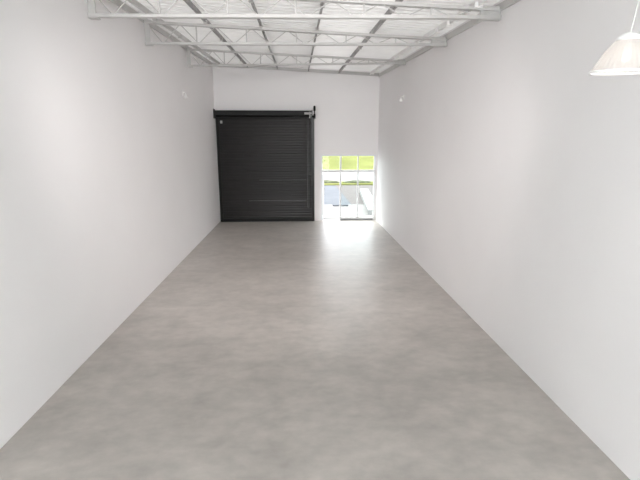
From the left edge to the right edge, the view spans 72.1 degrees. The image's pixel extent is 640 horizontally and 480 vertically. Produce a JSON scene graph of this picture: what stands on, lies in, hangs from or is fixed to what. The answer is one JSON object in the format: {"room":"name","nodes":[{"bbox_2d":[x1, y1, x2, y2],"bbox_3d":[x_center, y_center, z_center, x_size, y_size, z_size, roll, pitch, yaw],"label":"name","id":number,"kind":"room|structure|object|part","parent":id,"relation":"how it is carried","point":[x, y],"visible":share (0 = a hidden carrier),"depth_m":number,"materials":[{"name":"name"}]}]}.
{"room":"empty warehouse unit","nodes":[
{"label":"empty warehouse unit","id":0,"kind":"room"},
{"bbox_2d":[0,0,219,448],"bbox_3d":[-3.449,-1.263,6.763,0.220,5.996,19.770,-1,13,-3],"label":"wall","id":1,"kind":"structure","parent":0,"point":[109,174],"depth_m":6.13,"materials":[{"name":"white paint"}]},
{"bbox_2d":[108,0,212,63],"bbox_3d":[-3.320,-3.665,6.244,0.040,0.930,19.304,-1,13,-3],"label":"trim","id":2,"kind":"structure","parent":1,"relation":"attached to","point":[118,3],"depth_m":9.48,"materials":[{"name":"white paint"}]},
{"bbox_2d":[87,0,501,20],"bbox_3d":[-0.349,-3.425,6.341,5.963,0.460,0.111,0,13,-1],"label":"roof truss","id":3,"kind":"object","parent":1,"relation":"attached to","point":[487,13],"visible":1,"depth_m":6.35,"materials":[{"name":"white metal"}]},
{"bbox_2d":[186,48,405,67],"bbox_3d":[-0.634,-4.958,11.985,5.963,0.492,0.111,0,13,-1],"label":"roof truss","id":4,"kind":"object","parent":1,"relation":"attached to","point":[389,61],"visible":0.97,"depth_m":11.97,"materials":[{"name":"white metal"}]},
{"bbox_2d":[212,62,379,221],"bbox_3d":[-0.829,-3.556,16.409,5.980,5.734,0.220,-1,13,-3],"label":"wall","id":5,"kind":"structure","parent":0,"point":[346,121],"depth_m":15.97,"materials":[{"name":"white paint"}]},
{"bbox_2d":[213,106,315,221],"bbox_3d":[-1.979,-2.755,16.253,3.640,4.240,0.326,-1,13,-3],"label":"roller shutter","id":6,"kind":"object","parent":5,"relation":"attached to","point":[265,158],"visible":1,"depth_m":16.34,"materials":[{"name":"black metal"}]},
{"bbox_3d":[-3.718,-2.576,16.322,0.110,3.860,0.101,-1,13,-3],"label":"guide rail","id":7,"kind":"part","parent":6,"relation":"part of","materials":[{"name":"black metal"}]},
{"bbox_2d":[214,110,311,114],"bbox_3d":[-2.037,-4.573,15.851,3.465,0.165,0.295,-1,13,-3],"label":"hood","id":8,"kind":"object","parent":6,"relation":"attached to","point":[216,112],"depth_m":15.70,"materials":[{"name":"black metal"}]},
{"bbox_3d":[-0.445,-2.842,16.358,0.062,3.276,0.014,-1,13,-3],"label":"hoist chain","id":9,"kind":"part","parent":6,"relation":"part of","materials":[{"name":"black metal"}]},
{"bbox_3d":[-0.267,-2.613,16.486,0.110,3.860,0.101,-1,13,-3],"label":"guide rail","id":10,"kind":"part","parent":6,"relation":"part of","materials":[{"name":"grey metal"}]},
{"bbox_2d":[213,63,378,75],"bbox_3d":[-0.823,-6.077,15.709,5.905,0.399,0.040,-1,13,-3],"label":"trim","id":11,"kind":"structure","parent":5,"relation":"attached to","point":[250,67],"depth_m":15.71,"materials":[{"name":"white paint"}]},
{"bbox_2d":[321,155,375,219],"bbox_3d":[1.069,-1.997,16.850,2.080,2.500,0.090,-1,13,-3],"label":"door","id":12,"kind":"structure","parent":5,"relation":"in","point":[356,217],"depth_m":16.80,"materials":[{"name":"white metal"}]},
{"bbox_2d":[322,172,324,218],"bbox_3d":[0.136,-1.750,17.255,0.080,1.800,0.670,1,13,3],"label":"door leaf","id":13,"kind":"structure","parent":12,"relation":"attached to","point":[323,187],"depth_m":17.37,"materials":[{"name":"white metal"}]},
{"bbox_3d":[0.116,-1.751,17.256,0.040,1.800,0.670,1,13,3],"label":"frame","id":14,"kind":"part","parent":13,"relation":"part of","materials":[{"name":"white metal"}]},
{"bbox_3d":[1.429,-0.811,17.135,1.240,0.060,0.050,-1,13,-3],"label":"sill rail","id":15,"kind":"part","parent":12,"relation":"part of","materials":[{"name":"grey metal"}]},
{"bbox_3d":[1.429,-2.006,16.866,1.240,2.390,0.070,-1,13,-3],"label":"screen rail","id":16,"kind":"part","parent":12,"relation":"part of","materials":[{"name":"white metal"}]},
{"bbox_2d":[123,0,499,71],"bbox_3d":[-0.352,-3.658,6.368,6.420,1.197,19.750,-1,13,-3],"label":"ceiling","id":17,"kind":"structure","parent":0,"point":[391,27],"depth_m":9.02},
{"bbox_2d":[127,0,219,63],"bbox_3d":[-3.059,-3.684,6.237,0.070,0.927,19.233,-1,13,-3],"label":"purlin","id":18,"kind":"object","parent":17,"relation":"attached to","point":[135,3],"visible":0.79,"depth_m":9.49,"materials":[{"name":"white paint"}]},
{"bbox_2d":[183,0,247,66],"bbox_3d":[-2.101,-3.648,6.294,0.070,0.927,19.233,-1,13,-3],"label":"purlin","id":19,"kind":"object","parent":17,"relation":"attached to","point":[189,3],"visible":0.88,"depth_m":9.01,"materials":[{"name":"grey metal"}]},
{"bbox_2d":[248,0,277,68],"bbox_3d":[-1.042,-3.607,6.356,0.070,0.927,19.233,-1,13,-3],"label":"purlin","id":20,"kind":"object","parent":17,"relation":"attached to","point":[249,1],"visible":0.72,"depth_m":8.55,"materials":[{"name":"grey metal"}]},
{"bbox_2d":[308,3,324,70],"bbox_3d":[0.057,-3.566,6.420,0.070,0.927,19.233,-1,13,-3],"label":"purlin","id":21,"kind":"object","parent":17,"relation":"attached to","point":[321,4],"visible":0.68,"depth_m":8.58,"materials":[{"name":"grey metal"}]},
{"bbox_2d":[339,0,402,72],"bbox_3d":[1.155,-3.522,6.485,0.070,0.930,19.233,-1,13,-3],"label":"purlin","id":22,"kind":"object","parent":17,"relation":"attached to","point":[388,12],"visible":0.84,"depth_m":8.53,"materials":[{"name":"grey metal"}]},
{"bbox_2d":[370,0,487,74],"bbox_3d":[2.274,-3.481,6.550,0.119,0.927,19.233,-1,13,-3],"label":"purlin","id":23,"kind":"object","parent":17,"relation":"attached to","point":[478,3],"visible":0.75,"depth_m":8.19,"materials":[{"name":"white painted steel"}]},
{"bbox_2d":[589,0,639,74],"bbox_3d":[1.788,-1.697,2.437,0.351,1.487,0.350,-3,13,-15],"label":"pendant lamp","id":24,"kind":"object","parent":17,"relation":"hanging from","point":[622,57],"visible":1,"depth_m":2.50,"materials":[{"name":"white plastic"}]},
{"bbox_3d":[1.788,-1.080,2.570,0.344,0.189,0.344,-1,17,-3],"label":"lamp shade","id":25,"kind":"part","parent":24,"relation":"part of","materials":[{"name":"white plastic"}]},
{"bbox_3d":[1.791,-1.794,2.355,0.034,1.259,0.007,-1,17,-3],"label":"cord","id":26,"kind":"part","parent":24,"relation":"part of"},
{"bbox_2d":[0,220,629,479],"bbox_3d":[-0.353,1.506,7.541,6.480,0.250,19.770,-1,13,-3],"label":"floor","id":27,"kind":"structure","parent":0,"point":[323,349],"depth_m":5.47,"materials":[{"name":"concrete"}]},
{"bbox_2d":[376,0,639,479],"bbox_3d":[2.744,-1.178,7.091,0.220,5.686,19.770,-1,13,-3],"label":"wall","id":28,"kind":"structure","parent":0,"point":[508,171],"depth_m":5.50,"materials":[{"name":"white paint"}]},
{"bbox_2d":[143,20,446,46],"bbox_3d":[-0.467,-4.072,8.677,5.966,0.475,0.114,0,13,0],"label":"roof truss","id":29,"kind":"object","parent":28,"relation":"attached to","point":[436,41],"visible":0.98,"depth_m":8.67,"materials":[{"name":"white metal"}]},
{"bbox_2d":[379,0,520,76],"bbox_3d":[2.613,-3.437,6.592,0.040,0.930,19.304,-1,13,-3],"label":"trim","id":30,"kind":"structure","parent":28,"relation":"attached to","point":[505,4],"depth_m":8.11,"materials":[{"name":"white paint"}]},
{"label":"outside","id":31,"kind":"structure","parent":0,"visible":0},
{"bbox_2d":[324,185,351,204],"bbox_3d":[-14.955,-2.478,25.479,32.600,0.250,9.800,-1,13,-3],"label":"asphalt road","id":32,"kind":"structure","parent":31,"point":[331,196],"depth_m":24.78,"materials":[{"name":"grey asphalt"}]},
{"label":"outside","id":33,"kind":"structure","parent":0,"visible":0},
{"bbox_3d":[1.924,-32.930,162.526,420.000,0.500,269.000,-1,13,-3],"label":"ground","id":34,"kind":"structure","parent":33,"visible":0},
{"bbox_2d":[322,156,373,169],"bbox_3d":[15.542,-17.336,90.262,160.000,0.799,90.000,-1,13,-3],"label":"grass field","id":35,"kind":"structure","parent":34,"relation":"on","point":[328,162],"depth_m":59.23,"materials":[{"name":"green plant"}]},
{"bbox_2d":[324,181,372,184],"bbox_3d":[8.424,-4.086,32.443,100.000,0.330,2.200,-1,13,-3],"label":"grass verge","id":36,"kind":"structure","parent":34,"relation":"on","point":[342,183],"depth_m":31.52,"materials":[{"name":"green plant"}]},
{"bbox_2d":[324,180,339,182],"bbox_3d":[0.055,-4.268,31.998,3.011,0.217,0.998,-1,13,-3],"label":"hedge","id":37,"kind":"object","parent":36,"relation":"on","point":[325,181],"visible":0.4,"depth_m":31.75,"materials":[{"name":"green plant"}]},
{"bbox_2d":[343,180,370,182],"bbox_3d":[2.719,-4.292,32.198,2.128,0.175,0.877,-1,13,-3],"label":"hedge","id":38,"kind":"object","parent":36,"relation":"on","point":[351,181],"visible":0.91,"depth_m":31.97,"materials":[{"name":"green plant"}]},
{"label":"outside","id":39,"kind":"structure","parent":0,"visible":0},
{"bbox_2d":[322,204,371,219],"bbox_3d":[0.070,-1.107,19.314,30.000,0.280,4.280,-1,13,-3],"label":"apron","id":40,"kind":"object","parent":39,"point":[331,212],"depth_m":19.32,"materials":[{"name":"concrete"}]},
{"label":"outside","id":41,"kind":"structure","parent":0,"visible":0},
{"bbox_2d":[336,185,372,204],"bbox_3d":[20.003,-2.855,27.142,37.400,0.255,9.800,-1,13,-3],"label":"gravel drive","id":42,"kind":"structure","parent":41,"point":[349,191],"depth_m":27.19,"materials":[{"name":"beige gravel"}]},
{"bbox_2d":[360,189,372,214],"bbox_3d":[2.459,-2.069,22.542,0.500,0.220,8.438,1,13,3],"label":"wall","id":43,"kind":"structure","parent":42,"relation":"on","point":[367,198],"depth_m":21.74,"materials":[{"name":"white paint"}]},
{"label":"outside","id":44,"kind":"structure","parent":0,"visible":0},
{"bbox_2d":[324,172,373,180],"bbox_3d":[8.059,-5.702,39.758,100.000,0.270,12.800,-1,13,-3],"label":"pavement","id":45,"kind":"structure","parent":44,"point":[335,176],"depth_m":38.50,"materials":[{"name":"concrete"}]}
]}

